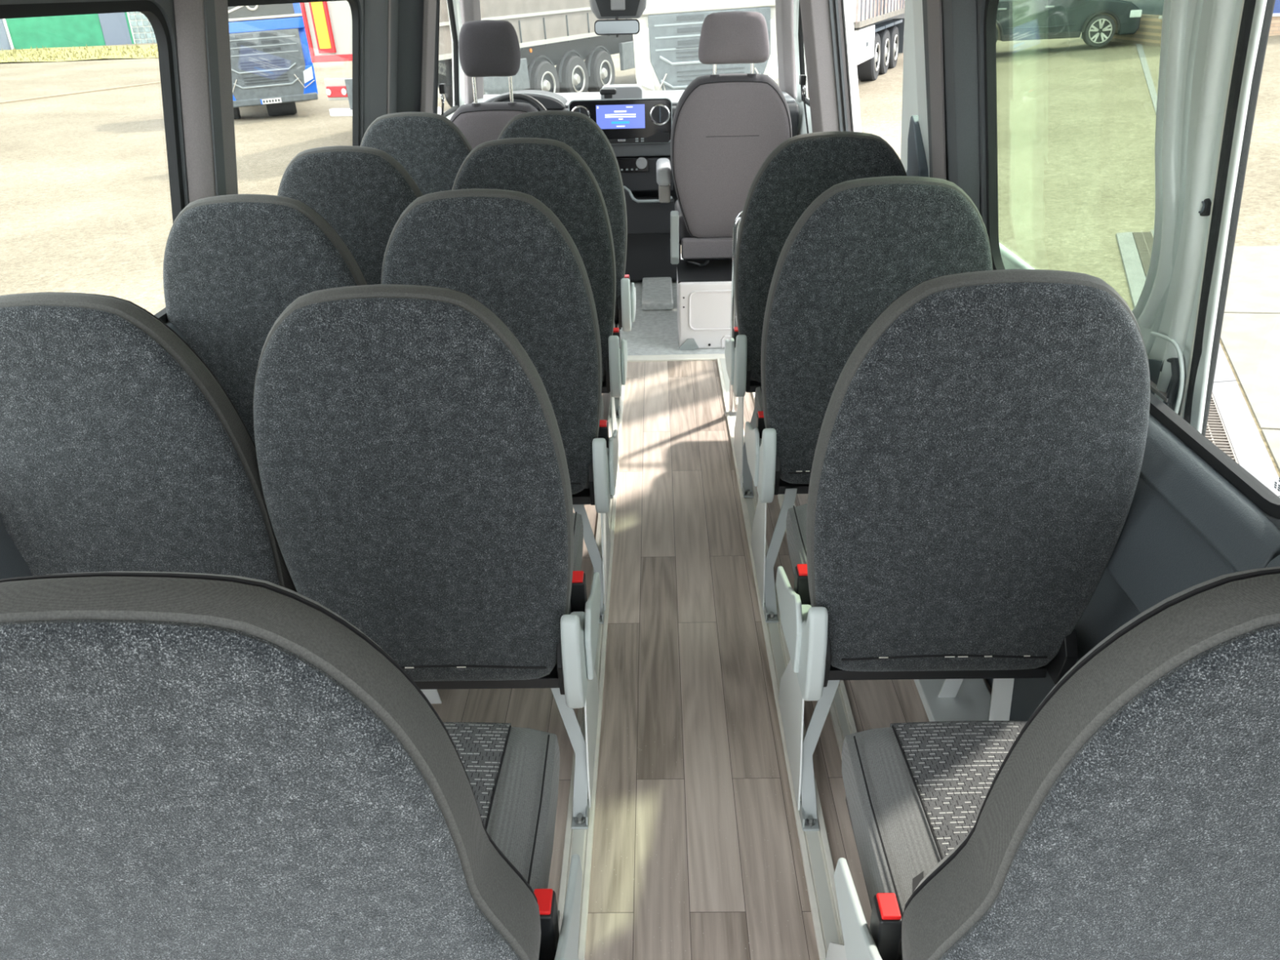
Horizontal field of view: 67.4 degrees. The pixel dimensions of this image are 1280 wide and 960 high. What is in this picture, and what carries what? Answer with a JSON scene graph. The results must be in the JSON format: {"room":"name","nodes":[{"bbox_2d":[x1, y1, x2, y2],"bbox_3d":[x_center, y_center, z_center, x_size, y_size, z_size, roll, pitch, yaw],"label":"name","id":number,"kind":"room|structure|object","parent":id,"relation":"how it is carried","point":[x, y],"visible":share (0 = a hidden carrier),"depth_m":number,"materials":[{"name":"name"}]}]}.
{"room":"vehicle interior","nodes":[
{"label":"vehicle interior","id":0,"kind":"room"},
{"bbox_2d":[0,0,364,324],"bbox_3d":[-1.028,-0.747,1.913,0.198,1.120,4.660,-1,27,1],"label":"wall","id":1,"kind":"structure","parent":0,"point":[166,6],"depth_m":2.12,"materials":[{"name":"plastic"}]},
{"bbox_2d":[0,0,184,322],"bbox_3d":[-1.064,-0.331,1.425,0.128,0.660,1.710,-1,27,1],"label":"window","id":2,"kind":"structure","parent":1,"relation":"in","point":[149,9],"depth_m":2.05,"materials":[{"name":"grey rubber"}]},
{"bbox_2d":[0,320,187,578],"bbox_3d":[-1.061,0.083,2.308,0.070,0.885,4.600,-1,27,1],"label":"trim","id":3,"kind":"structure","parent":1,"relation":"attached to","point":[12,564],"depth_m":1.61,"materials":[{"name":"plastic"}]},
{"bbox_2d":[173,0,238,203],"bbox_3d":[-0.984,-0.917,2.198,0.217,1.040,0.196,-1,27,1],"label":"trim","id":4,"kind":"structure","parent":1,"relation":"attached to","point":[202,26],"depth_m":2.17,"materials":[{"name":"plastic"}]},
{"bbox_2d":[227,0,359,146],"bbox_3d":[-1.045,-1.115,2.944,0.128,0.660,1.290,-1,27,1],"label":"window","id":5,"kind":"structure","parent":1,"relation":"in","point":[353,4],"depth_m":3.42,"materials":[{"name":"grey rubber"}]},
{"bbox_2d":[363,0,398,135],"bbox_3d":[-0.980,-1.675,3.664,0.187,1.040,0.464,-1,27,1],"label":"trim","id":6,"kind":"structure","parent":1,"relation":"attached to","point":[380,16],"depth_m":3.63,"materials":[{"name":"plastic"}]},
{"bbox_2d":[396,0,423,112],"bbox_3d":[-0.921,-1.438,4.140,0.279,1.900,0.157,-1,27,1],"label":"trim","id":7,"kind":"structure","parent":1,"relation":"attached to","point":[410,11],"depth_m":3.91,"materials":[{"name":"plastic"}]},
{"bbox_2d":[420,0,436,113],"bbox_3d":[-0.860,-1.562,4.071,0.183,1.580,0.154,-1,27,1],"label":"trim","id":8,"kind":"structure","parent":1,"relation":"attached to","point":[429,6],"depth_m":3.94,"materials":[{"name":"grey plastic"}]},
{"bbox_2d":[438,83,446,115],"bbox_3d":[-0.880,-1.409,4.312,0.129,0.691,0.051,15,32,29],"label":"belt","id":9,"kind":"object","parent":1,"relation":"attached to","point":[442,88],"visible":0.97,"depth_m":4.14,"materials":[{"name":"black plastic"}]},
{"bbox_2d":[432,0,466,119],"bbox_3d":[-0.990,-1.605,5.110,0.186,2.010,1.670,-1,27,1],"label":"door","id":10,"kind":"structure","parent":1,"relation":"attached to","point":[453,6],"depth_m":5.07,"materials":[{"name":"silver metal"}]},
{"bbox_2d":[459,0,483,104],"bbox_3d":[-0.930,-2.471,5.215,0.149,1.050,0.904,-7,28,-10],"label":"trim","id":11,"kind":"structure","parent":0,"point":[470,11],"depth_m":5.23,"materials":[{"name":"grey plastic"}]},
{"bbox_2d":[620,253,724,355],"bbox_3d":[-0.038,-1.002,5.370,1.990,0.036,1.940,-1,27,1],"label":"floor","id":12,"kind":"structure","parent":0,"point":[652,332],"depth_m":4.81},
{"bbox_2d":[472,84,799,282],"bbox_3d":[-0.044,-1.773,5.665,1.830,1.055,0.868,-1,27,1],"label":"dashboard","id":13,"kind":"object","parent":12,"relation":"on","point":[636,122],"visible":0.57,"depth_m":5.28,"materials":[{"name":"plastic"}]},
{"bbox_2d":[491,93,546,111],"bbox_3d":[-0.610,-1.824,5.024,0.351,0.373,0.383,15,32,29],"label":"steering wheel","id":14,"kind":"object","parent":13,"relation":"attached to","point":[516,95],"visible":0.12,"depth_m":4.95,"materials":[{"name":"black plastic"}]},
{"bbox_2d":[571,105,590,117],"bbox_3d":[-0.320,-1.950,5.145,0.109,0.109,0.013,-1,27,1],"label":"air vent","id":15,"kind":"object","parent":13,"relation":"attached to","point":[585,109],"depth_m":5.13,"materials":[{"name":"plastic"}]},
{"bbox_2d":[600,88,616,98],"bbox_3d":[-0.170,-2.060,5.118,0.090,0.048,0.040,-1,27,1],"label":"holder","id":16,"kind":"object","parent":13,"relation":"on","point":[607,92],"visible":1,"depth_m":5.10,"materials":[{"name":"black plastic"}]},
{"bbox_2d":[608,132,669,143],"bbox_3d":[-0.100,-1.857,5.208,0.520,0.054,0.045,-1,27,1],"label":"control panel","id":17,"kind":"object","parent":13,"relation":"attached to","point":[613,137],"depth_m":5.19,"materials":[{"name":"black plastic"}]},
{"bbox_2d":[623,188,675,234],"bbox_3d":[-0.045,-1.532,5.423,0.529,0.250,0.160,-1,27,1],"label":"tray","id":18,"kind":"object","parent":13,"relation":"on","point":[642,218],"depth_m":5.36,"materials":[{"name":"plastic"}]},
{"bbox_2d":[649,103,670,125],"bbox_3d":[0.108,-1.955,5.137,0.109,0.109,0.013,-1,27,1],"label":"air vent","id":19,"kind":"object","parent":13,"relation":"attached to","point":[660,113],"depth_m":5.13,"materials":[{"name":"plastic"}]},
{"bbox_2d":[641,276,673,310],"bbox_3d":[0.099,-1.134,5.537,0.170,0.039,0.920,-1,27,1],"label":"step","id":20,"kind":"structure","parent":12,"relation":"on","point":[656,292],"depth_m":5.28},
{"bbox_2d":[676,259,732,350],"bbox_3d":[0.444,-0.858,4.689,0.522,0.342,0.432,-1,27,1],"label":"box","id":21,"kind":"object","parent":12,"relation":"on","point":[704,293],"visible":0.5,"depth_m":4.52,"materials":[{"name":"white metal"}]},
{"bbox_2d":[656,11,791,266],"bbox_3d":[0.390,-1.644,4.622,0.627,1.114,0.690,-1,27,1],"label":"seat","id":22,"kind":"object","parent":21,"relation":"on","point":[725,126],"visible":0.8,"depth_m":4.33,"materials":[{"name":"fabric"}]},
{"bbox_2d":[675,200,693,244],"bbox_3d":[0.432,-1.322,4.883,0.500,0.150,0.520,-1,27,1],"label":"seat cushion","id":23,"kind":"object","parent":22,"relation":"on","point":[683,232],"depth_m":4.66,"materials":[{"name":"fabric"}]},
{"bbox_2d":[670,73,791,237],"bbox_3d":[0.421,-1.492,4.466,0.556,0.742,0.219,-1,27,1],"label":"cushion","id":24,"kind":"object","parent":22,"relation":"on","point":[725,126],"depth_m":4.35,"materials":[{"name":"fabric"}]},
{"bbox_2d":[800,0,851,133],"bbox_3d":[0.757,-1.472,4.122,0.314,1.900,0.148,-1,27,1],"label":"trim","id":25,"kind":"structure","parent":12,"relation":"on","point":[822,21],"depth_m":3.94,"materials":[{"name":"plastic"}]},
{"bbox_2d":[799,74,808,133],"bbox_3d":[0.742,-1.434,4.279,0.129,0.691,0.051,-16,31,-27],"label":"belt","id":26,"kind":"object","parent":25,"relation":"attached to","point":[802,78],"visible":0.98,"depth_m":4.12,"materials":[{"name":"black plastic"}]},
{"bbox_3d":[-0.644,-0.873,4.769,0.520,0.314,0.420,-1,27,1],"label":"box","id":27,"kind":"object","parent":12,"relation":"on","visible":0},
{"bbox_2d":[449,19,537,149],"bbox_3d":[-0.652,-1.646,4.691,0.564,1.104,0.690,-1,27,1],"label":"seat","id":28,"kind":"object","parent":27,"relation":"on","point":[486,47],"visible":0.28,"depth_m":4.23,"materials":[{"name":"fabric"}]},
{"bbox_2d":[449,102,537,121],"bbox_3d":[-0.651,-1.410,4.578,0.556,0.742,0.219,-1,27,1],"label":"cushion","id":29,"kind":"object","parent":28,"relation":"on","point":[486,111],"depth_m":4.33,"materials":[{"name":"fabric"}]},
{"bbox_2d":[431,360,991,959],"bbox_3d":[-0.076,0.497,2.453,1.990,0.030,4.500,-1,27,1],"label":"floor","id":30,"kind":"structure","parent":0,"point":[696,855],"depth_m":2.28,"materials":[{"name":"brown wood"}]},
{"bbox_2d":[0,571,582,959],"bbox_3d":[-0.391,0.448,1.284,0.599,1.124,0.673,-1,27,1],"label":"passenger seat","id":31,"kind":"object","parent":30,"relation":"on","point":[193,766],"visible":1,"depth_m":0.84,"materials":[{"name":"fabric"}]},
{"bbox_2d":[30,571,519,871],"bbox_3d":[-0.406,0.371,1.023,0.566,0.738,0.158,-1,27,1],"label":"cushion","id":32,"kind":"object","parent":31,"relation":"on","point":[477,851],"depth_m":0.84,"materials":[{"name":"fabric"}]},
{"bbox_2d":[443,722,511,826],"bbox_3d":[-0.362,0.525,1.436,0.284,0.067,0.472,-1,27,1],"label":"cushion","id":33,"kind":"object","parent":31,"relation":"on","point":[483,748],"depth_m":1.52,"materials":[{"name":"fabric"}]},
{"bbox_2d":[486,726,559,891],"bbox_3d":[-0.362,0.555,1.432,0.454,0.107,0.497,-1,27,1],"label":"seat cushion","id":34,"kind":"object","parent":31,"relation":"on","point":[523,764],"depth_m":1.47,"materials":[{"name":"fabric"}]},
{"bbox_2d":[253,284,600,829],"bbox_3d":[-0.357,0.088,1.943,0.532,1.157,0.677,-1,27,1],"label":"passenger seat","id":35,"kind":"object","parent":30,"relation":"on","point":[411,460],"visible":0.88,"depth_m":1.56,"materials":[{"name":"fabric"}]},
{"bbox_2d":[568,512,583,614],"bbox_3d":[-0.361,0.209,2.101,0.454,0.107,0.497,-1,27,1],"label":"seat cushion","id":36,"kind":"object","parent":35,"relation":"on","point":[578,523],"depth_m":2.16,"materials":[{"name":"plastic"}]},
{"bbox_2d":[381,188,618,623],"bbox_3d":[-0.334,-0.252,2.602,0.532,1.157,0.677,-1,27,1],"label":"passenger seat","id":37,"kind":"object","parent":30,"relation":"on","point":[507,251],"visible":0.48,"depth_m":2.15,"materials":[{"name":"fabric"}]},
{"bbox_2d":[584,395,604,488],"bbox_3d":[-0.337,-0.131,2.760,0.454,0.107,0.497,-1,27,1],"label":"seat cushion","id":38,"kind":"object","parent":37,"relation":"on","point":[587,486],"depth_m":2.83,"materials":[{"name":"fabric"}]},
{"bbox_2d":[452,137,627,497],"bbox_3d":[-0.314,-0.606,3.287,0.541,1.157,0.691,-1,27,1],"label":"passenger seat","id":39,"kind":"object","parent":30,"relation":"on","point":[551,171],"visible":0.43,"depth_m":2.81,"materials":[{"name":"fabric"}]},
{"bbox_2d":[601,320,614,382],"bbox_3d":[-0.320,-0.486,3.447,0.454,0.107,0.497,-1,27,1],"label":"seat cushion","id":40,"kind":"object","parent":39,"relation":"on","point":[603,380],"depth_m":3.24,"materials":[{"name":"fabric"}]},
{"bbox_2d":[497,110,635,417],"bbox_3d":[-0.289,-0.914,3.881,0.532,1.157,0.677,-1,27,1],"label":"passenger seat","id":41,"kind":"object","parent":30,"relation":"on","point":[576,130],"visible":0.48,"depth_m":3.40,"materials":[{"name":"fabric"}]},
{"bbox_2d":[614,311,618,319],"bbox_3d":[-0.293,-0.793,4.039,0.454,0.107,0.497,-1,27,1],"label":"seat cushion","id":42,"kind":"object","parent":41,"relation":"on","point":[616,317],"depth_m":3.83,"materials":[{"name":"fabric"}]},
{"bbox_2d":[557,385,624,959],"bbox_3d":[-0.118,0.470,2.462,0.057,0.014,4.440,-1,27,1],"label":"rail","id":43,"kind":"object","parent":30,"relation":"on","point":[579,842],"visible":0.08,"depth_m":2.05,"materials":[{"name":"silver metal"}]},
{"bbox_2d":[724,210,742,417],"bbox_3d":[0.526,-0.629,3.675,0.392,0.822,0.070,-1,27,1],"label":"grab rail","id":44,"kind":"object","parent":30,"relation":"on","point":[733,400],"visible":0.3,"depth_m":3.64,"materials":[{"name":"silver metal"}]},
{"bbox_2d":[716,358,844,959],"bbox_3d":[0.357,0.463,2.452,0.057,0.014,4.440,-1,27,1],"label":"rail","id":45,"kind":"object","parent":30,"relation":"on","point":[818,865],"visible":0.62,"depth_m":1.97,"materials":[{"name":"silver metal"}]},
{"bbox_2d":[724,131,906,497],"bbox_3d":[0.564,-0.614,3.256,0.551,1.157,0.688,-1,27,1],"label":"passenger seat","id":46,"kind":"object","parent":45,"relation":"on","point":[803,166],"visible":0.46,"depth_m":2.81,"materials":[{"name":"fabric"}]},
{"bbox_2d":[733,315,753,380],"bbox_3d":[0.574,-0.493,3.415,0.454,0.107,0.497,-1,27,1],"label":"seat cushion","id":47,"kind":"object","parent":46,"relation":"on","point":[735,319],"depth_m":3.54,"materials":[{"name":"fabric"}]},
{"bbox_2d":[744,175,992,622],"bbox_3d":[0.569,-0.285,2.620,0.542,1.157,0.677,-1,27,1],"label":"passenger seat","id":48,"kind":"object","parent":45,"relation":"on","point":[861,244],"visible":0.55,"depth_m":2.19,"materials":[{"name":"fabric"}]},
{"bbox_2d":[754,386,763,417],"bbox_3d":[0.576,-0.164,2.778,0.454,0.107,0.497,-1,27,1],"label":"seat cushion","id":49,"kind":"object","parent":48,"relation":"on","point":[758,398],"depth_m":2.89,"materials":[{"name":"plastic"}]},
{"bbox_2d":[775,269,1150,831],"bbox_3d":[0.563,0.068,1.936,0.542,1.157,0.677,-1,27,1],"label":"passenger seat","id":50,"kind":"object","parent":45,"relation":"on","point":[980,451],"visible":0.95,"depth_m":1.57,"materials":[{"name":"fabric"}]},
{"bbox_2d":[786,503,811,605],"bbox_3d":[0.570,0.189,2.094,0.454,0.107,0.497,-1,27,1],"label":"seat cushion","id":51,"kind":"object","parent":50,"relation":"on","point":[796,521],"depth_m":2.18,"materials":[{"name":"plastic"}]},
{"bbox_2d":[825,566,1279,959],"bbox_3d":[0.581,0.438,1.255,0.602,1.124,0.673,-1,27,1],"label":"passenger seat","id":52,"kind":"object","parent":45,"relation":"on","point":[1135,813],"visible":1,"depth_m":0.86,"materials":[{"name":"fabric"}]},
{"bbox_2d":[841,727,941,959],"bbox_3d":[0.558,0.545,1.404,0.454,0.107,0.497,-1,27,1],"label":"seat cushion","id":53,"kind":"object","parent":52,"relation":"on","point":[891,776],"depth_m":1.44,"materials":[{"name":"fabric"}]},
{"bbox_2d":[889,720,1027,857],"bbox_3d":[0.558,0.515,1.408,0.284,0.067,0.472,-1,27,1],"label":"cushion","id":54,"kind":"object","parent":52,"relation":"on","point":[948,770],"depth_m":1.48,"materials":[{"name":"fabric"}]},
{"bbox_2d":[914,566,1279,890],"bbox_3d":[0.582,0.360,0.993,0.571,0.738,0.158,-1,27,1],"label":"cushion","id":55,"kind":"object","parent":52,"relation":"on","point":[983,860],"depth_m":0.85,"materials":[{"name":"fabric"}]},
{"bbox_2d":[751,392,857,759],"bbox_3d":[0.478,0.461,2.450,0.050,0.014,4.440,-1,27,1],"label":"rail","id":56,"kind":"object","parent":30,"relation":"on","point":[841,713],"depth_m":2.26,"materials":[{"name":"beige metal"}]},
{"bbox_2d":[913,678,991,721],"bbox_3d":[0.754,0.595,2.155,0.160,0.029,2.500,-1,27,1],"label":"floor plate","id":57,"kind":"object","parent":30,"relation":"on","point":[972,700],"depth_m":2.27,"materials":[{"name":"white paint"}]},
{"bbox_3d":[-0.776,0.480,2.476,0.050,0.014,4.440,-1,27,1],"label":"rail","id":58,"kind":"object","parent":30,"relation":"on","visible":0},
{"bbox_2d":[0,292,297,592],"bbox_3d":[-0.866,0.099,1.947,0.498,1.156,0.677,-1,27,1],"label":"passenger seat","id":59,"kind":"object","parent":58,"relation":"on","point":[122,450],"visible":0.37,"depth_m":1.52,"materials":[{"name":"fabric"}]},
{"bbox_2d":[163,194,367,445],"bbox_3d":[-0.844,-0.243,2.609,0.498,1.156,0.677,-1,27,1],"label":"passenger seat","id":60,"kind":"object","parent":58,"relation":"on","point":[233,264],"visible":0.33,"depth_m":2.13,"materials":[{"name":"fabric"}]},
{"bbox_2d":[277,145,422,284],"bbox_3d":[-0.826,-0.564,3.229,0.498,1.156,0.677,-1,27,1],"label":"passenger seat","id":61,"kind":"object","parent":58,"relation":"on","point":[361,192],"visible":0.16,"depth_m":2.73,"materials":[{"name":"fabric"}]},
{"bbox_2d":[360,111,472,195],"bbox_3d":[-0.800,-0.931,3.939,0.498,1.156,0.677,-1,27,1],"label":"passenger seat","id":62,"kind":"object","parent":58,"relation":"on","point":[432,148],"visible":0.12,"depth_m":3.43,"materials":[{"name":"fabric"}]},
{"bbox_2d":[775,0,796,99],"bbox_3d":[0.796,-2.498,5.179,0.149,1.050,0.904,5,28,12],"label":"trim","id":63,"kind":"structure","parent":0,"point":[784,8],"depth_m":5.36,"materials":[{"name":"grey plastic"}]},
{"bbox_2d":[976,0,1279,528],"bbox_3d":[0.801,-0.463,1.270,0.198,1.120,3.300,-1,27,1],"label":"wall","id":64,"kind":"structure","parent":0,"point":[980,3],"depth_m":2.31,"materials":[{"name":"plastic"}]},
{"bbox_2d":[906,0,928,177],"bbox_3d":[0.826,-0.834,2.859,0.263,1.880,0.204,-1,27,1],"label":"door frame","id":65,"kind":"structure","parent":64,"relation":"attached to","point":[917,165],"depth_m":2.74,"materials":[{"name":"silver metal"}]},
{"bbox_2d":[922,0,980,212],"bbox_3d":[0.776,-1.053,2.437,0.217,1.100,0.336,-1,27,1],"label":"trim","id":66,"kind":"structure","parent":64,"relation":"attached to","point":[949,26],"depth_m":2.38,"materials":[{"name":"plastic"}]},
{"bbox_2d":[900,0,1275,435],"bbox_3d":[0.994,-0.542,2.684,0.197,1.956,2.213,-1,27,1],"label":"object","id":67,"kind":"structure","parent":64,"relation":"in","point":[1212,52],"depth_m":1.68,"materials":[{"name":"silver metal"}]},
{"bbox_2d":[983,0,1279,519],"bbox_3d":[0.843,-0.524,1.728,0.130,0.683,1.370,-1,27,1],"label":"window","id":68,"kind":"structure","parent":64,"relation":"in","point":[1247,484],"depth_m":1.69,"materials":[{"name":"grey rubber"}]},
{"bbox_2d":[986,413,1279,720],"bbox_3d":[0.879,0.039,2.316,0.097,0.865,1.860,-1,27,1],"label":"trim","id":69,"kind":"structure","parent":64,"relation":"attached to","point":[1186,526],"depth_m":1.54,"materials":[{"name":"plastic"}]},
{"bbox_2d":[1265,554,1279,568],"bbox_3d":[0.857,0.794,0.856,0.103,0.865,1.412,-1,27,1],"label":"trim","id":70,"kind":"structure","parent":64,"relation":"attached to","point":[1275,562],"depth_m":1.29,"materials":[{"name":"plastic"}]},
{"bbox_3d":[-0.066,0.187,3.396,2.120,0.255,6.540,-1,27,1],"label":"floor","id":71,"kind":"structure","parent":0,"visible":0},
{"bbox_2d":[626,353,724,361],"bbox_3d":[-0.050,-0.548,4.478,1.990,0.048,0.067,-1,27,1],"label":"threshold","id":72,"kind":"object","parent":71,"relation":"on","point":[673,357],"visible":0.06,"depth_m":4.45,"materials":[{"name":"beige metal"}]},
{"bbox_3d":[-0.082,-2.744,4.785,1.680,0.270,0.220,-1,27,1],"label":"trim","id":73,"kind":"structure","parent":0,"visible":0},
{"bbox_2d":[589,0,646,19],"bbox_3d":[-0.109,-2.454,4.736,0.290,0.320,0.233,-1,27,1],"label":"console","id":74,"kind":"object","parent":73,"relation":"attached to","point":[602,9],"visible":1,"depth_m":4.71,"materials":[{"name":"grey plastic"}]},
{"bbox_2d":[594,16,639,37],"bbox_3d":[-0.113,-2.235,4.736,0.224,0.092,0.030,-1,27,1],"label":"mirror","id":75,"kind":"object","parent":74,"relation":"attached to","point":[616,27],"visible":1,"depth_m":4.72,"materials":[{"name":"black plastic"}]},
{"bbox_2d":[595,20,638,34],"bbox_3d":[-0.113,-2.229,4.726,0.212,0.056,0.006,-1,27,1],"label":"mirror glass","id":76,"kind":"object","parent":75,"relation":"attached to","point":[602,27],"depth_m":4.72,"materials":[{"name":"grey"}]},
{"bbox_2d":[610,0,625,10],"bbox_3d":[-0.108,-2.324,4.680,0.070,0.060,0.014,-1,27,1],"label":"reading lamp","id":77,"kind":"object","parent":74,"relation":"attached to","point":[615,5],"depth_m":4.68,"materials":[{"name":"grey plastic"}]},
{"bbox_3d":[0.749,-1.926,3.104,0.062,0.200,1.300,-1,27,1],"label":"wall","id":78,"kind":"structure","parent":0,"visible":0},
{"bbox_2d":[793,0,812,134],"bbox_3d":[0.879,-1.634,5.071,0.186,2.010,1.670,-1,27,1],"label":"door","id":79,"kind":"structure","parent":78,"relation":"in","point":[800,61],"depth_m":5.18,"materials":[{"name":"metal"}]},
{"bbox_2d":[841,0,862,132],"bbox_3d":[0.857,-1.385,4.165,0.203,2.100,0.148,-1,27,1],"label":"door frame","id":80,"kind":"structure","parent":78,"relation":"attached to","point":[846,5],"depth_m":3.93,"materials":[{"name":"white paint"}]},
{"label":"outside","id":81,"kind":"structure","parent":0,"visible":0},
{"bbox_2d":[0,32,1279,315],"bbox_3d":[-14.437,-18.077,40.377,150.000,1.690,112.000,-1,27,1],"label":"ground","id":82,"kind":"structure","parent":81,"point":[86,202],"depth_m":15.37,"materials":[{"name":"concrete"}]},
{"bbox_2d":[0,11,156,50],"bbox_3d":[-35.788,-23.967,48.453,23.200,5.600,8.120,-21,33,-33],"label":"building","id":83,"kind":"structure","parent":82,"relation":"on","point":[119,28],"depth_m":49.34,"materials":[{"name":"green"}]},
{"bbox_2d":[0,43,158,62],"bbox_3d":[-35.365,-20.008,45.588,49.568,0.714,3.734,-6,28,-8],"label":"grass verge","id":84,"kind":"structure","parent":82,"relation":"on","point":[75,53],"depth_m":46.90,"materials":[{"name":"yellow plant"}]},
{"bbox_2d":[0,81,160,103],"bbox_3d":[-18.762,-13.678,33.645,0.177,0.331,17.134,13,31,25],"label":"kerb line","id":85,"kind":"object","parent":82,"relation":"on","point":[131,86],"visible":0.44,"depth_m":32.78,"materials":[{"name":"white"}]},
{"bbox_2d":[227,3,318,119],"bbox_3d":[-10.796,-12.539,27.060,3.066,4.119,5.796,-10,29,-17],"label":"truck","id":86,"kind":"object","parent":82,"relation":"on","point":[272,65],"visible":0.59,"depth_m":24.97,"materials":[{"name":"blue paint"}]},
{"bbox_2d":[227,3,294,18],"bbox_3d":[-9.986,-12.329,24.416,2.139,1.166,0.435,-10,29,-17],"label":"windshield","id":87,"kind":"object","parent":86,"relation":"attached to","point":[286,11],"depth_m":24.49,"materials":[{"name":"grey glass"}]},
{"bbox_2d":[229,28,305,100],"bbox_3d":[-9.855,-10.828,25.064,2.132,1.675,0.272,-10,29,-17],"label":"grille","id":88,"kind":"object","parent":86,"relation":"attached to","point":[267,64],"depth_m":25.00,"materials":[{"name":"grey metal"}]},
{"bbox_2d":[299,0,635,116],"bbox_3d":[-2.088,-11.460,23.171,3.087,4.247,13.696,12,30,24],"label":"truck","id":89,"kind":"object","parent":82,"relation":"on","point":[561,33],"visible":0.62,"depth_m":20.27,"materials":[{"name":"grey metal"}]},
{"bbox_2d":[325,85,347,97],"bbox_3d":[-5.937,-7.619,18.835,0.526,0.218,0.063,12,30,24],"label":"tail lamp","id":90,"kind":"object","parent":89,"relation":"attached to","point":[331,91],"depth_m":18.81,"materials":[{"name":"red plastic"}]},
{"bbox_2d":[632,0,778,90],"bbox_3d":[1.261,-8.860,17.814,3.068,4.095,5.788,0,27,4],"label":"truck","id":91,"kind":"object","parent":82,"relation":"on","point":[666,44],"visible":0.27,"depth_m":15.58,"materials":[{"name":"grey paint"}]},
{"bbox_2d":[852,0,905,81],"bbox_3d":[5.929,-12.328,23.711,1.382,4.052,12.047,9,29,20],"label":"trailer","id":92,"kind":"object","parent":82,"relation":"on","point":[878,24],"visible":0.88,"depth_m":21.42,"materials":[{"name":"grey metal"}]},
{"bbox_2d":[855,0,905,24],"bbox_3d":[6.465,-12.765,23.229,0.070,2.480,12.000,7,29,21],"label":"curtain","id":93,"kind":"object","parent":92,"relation":"hanging from","point":[867,11],"depth_m":20.43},
{"bbox_2d":[995,0,1142,47],"bbox_3d":[9.711,-11.523,23.601,4.538,1.659,2.050,0,27,5],"label":"car","id":94,"kind":"object","parent":82,"relation":"on","point":[1098,21],"visible":0.64,"depth_m":22.91,"materials":[{"name":"grey paint"}]},
{"bbox_2d":[1115,231,1146,307],"bbox_3d":[3.233,-0.710,5.979,0.127,0.212,6.571,8,29,18],"label":"strip","id":95,"kind":"object","parent":82,"relation":"on","point":[1134,271],"visible":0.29,"depth_m":7.77,"materials":[{"name":"white paint"}]},
{"bbox_2d":[1135,43,1157,112],"bbox_3d":[10.176,-8.352,19.374,0.139,0.486,17.234,10,29,21],"label":"parking line","id":96,"kind":"object","parent":82,"relation":"on","point":[1153,95],"visible":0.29,"depth_m":18.00,"materials":[{"name":"white paint"}]},
{"bbox_2d":[1132,230,1238,463],"bbox_3d":[3.390,-0.718,5.973,0.156,0.228,6.580,8,29,18],"label":"drain grate","id":97,"kind":"object","parent":82,"relation":"on","point":[1215,432],"visible":0.15,"depth_m":5.25,"materials":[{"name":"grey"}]},
{"bbox_2d":[1111,0,1279,46],"bbox_3d":[16.552,-12.219,23.023,9.040,4.000,3.250,-1,27,0],"label":"brick building","id":98,"kind":"structure","parent":82,"relation":"on","point":[1148,33],"depth_m":22.79,"materials":[{"name":"white"}]},
{"bbox_2d":[1213,343,1235,382],"bbox_3d":[3.636,-0.847,6.162,0.148,0.091,1.315,8,29,18],"label":"kerb slab","id":99,"kind":"object","parent":82,"relation":"on","point":[1224,373],"visible":0.21,"depth_m":5.77,"materials":[{"name":"white concrete"}]},
{"bbox_2d":[1212,381,1279,497],"bbox_3d":[3.170,-0.227,5.054,0.148,0.094,1.474,8,29,18],"label":"slab","id":100,"kind":"object","parent":82,"relation":"on","point":[1251,454],"visible":0.58,"depth_m":5.02,"materials":[{"name":"white concrete"}]},
{"bbox_2d":[1219,339,1279,477],"bbox_3d":[3.538,-0.578,5.678,0.044,0.190,5.852,8,29,18],"label":"joint","id":101,"kind":"object","parent":82,"relation":"on","point":[1220,341],"visible":0.11,"depth_m":5.25,"materials":[{"name":"beige concrete"}]},
{"bbox_2d":[1220,312,1279,430],"bbox_3d":[4.607,-0.613,5.505,2.128,0.235,1.921,8,29,18],"label":"concrete slab","id":102,"kind":"object","parent":82,"relation":"on","point":[1251,342],"visible":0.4,"depth_m":5.88,"materials":[{"name":"white concrete"}]},
{"bbox_2d":[1224,245,1279,313],"bbox_3d":[5.247,-1.464,7.027,2.127,0.231,1.751,8,29,18],"label":"concrete slab","id":103,"kind":"object","parent":82,"relation":"on","point":[1254,282],"depth_m":7.14,"materials":[{"name":"white concrete"}]},
{"bbox_2d":[1261,429,1279,471],"bbox_3d":[3.875,0.360,3.766,2.119,0.243,2.291,8,29,18],"label":"concrete slab","id":104,"kind":"object","parent":82,"relation":"on","point":[1272,437],"visible":0.5,"depth_m":4.92,"materials":[{"name":"white concrete"}]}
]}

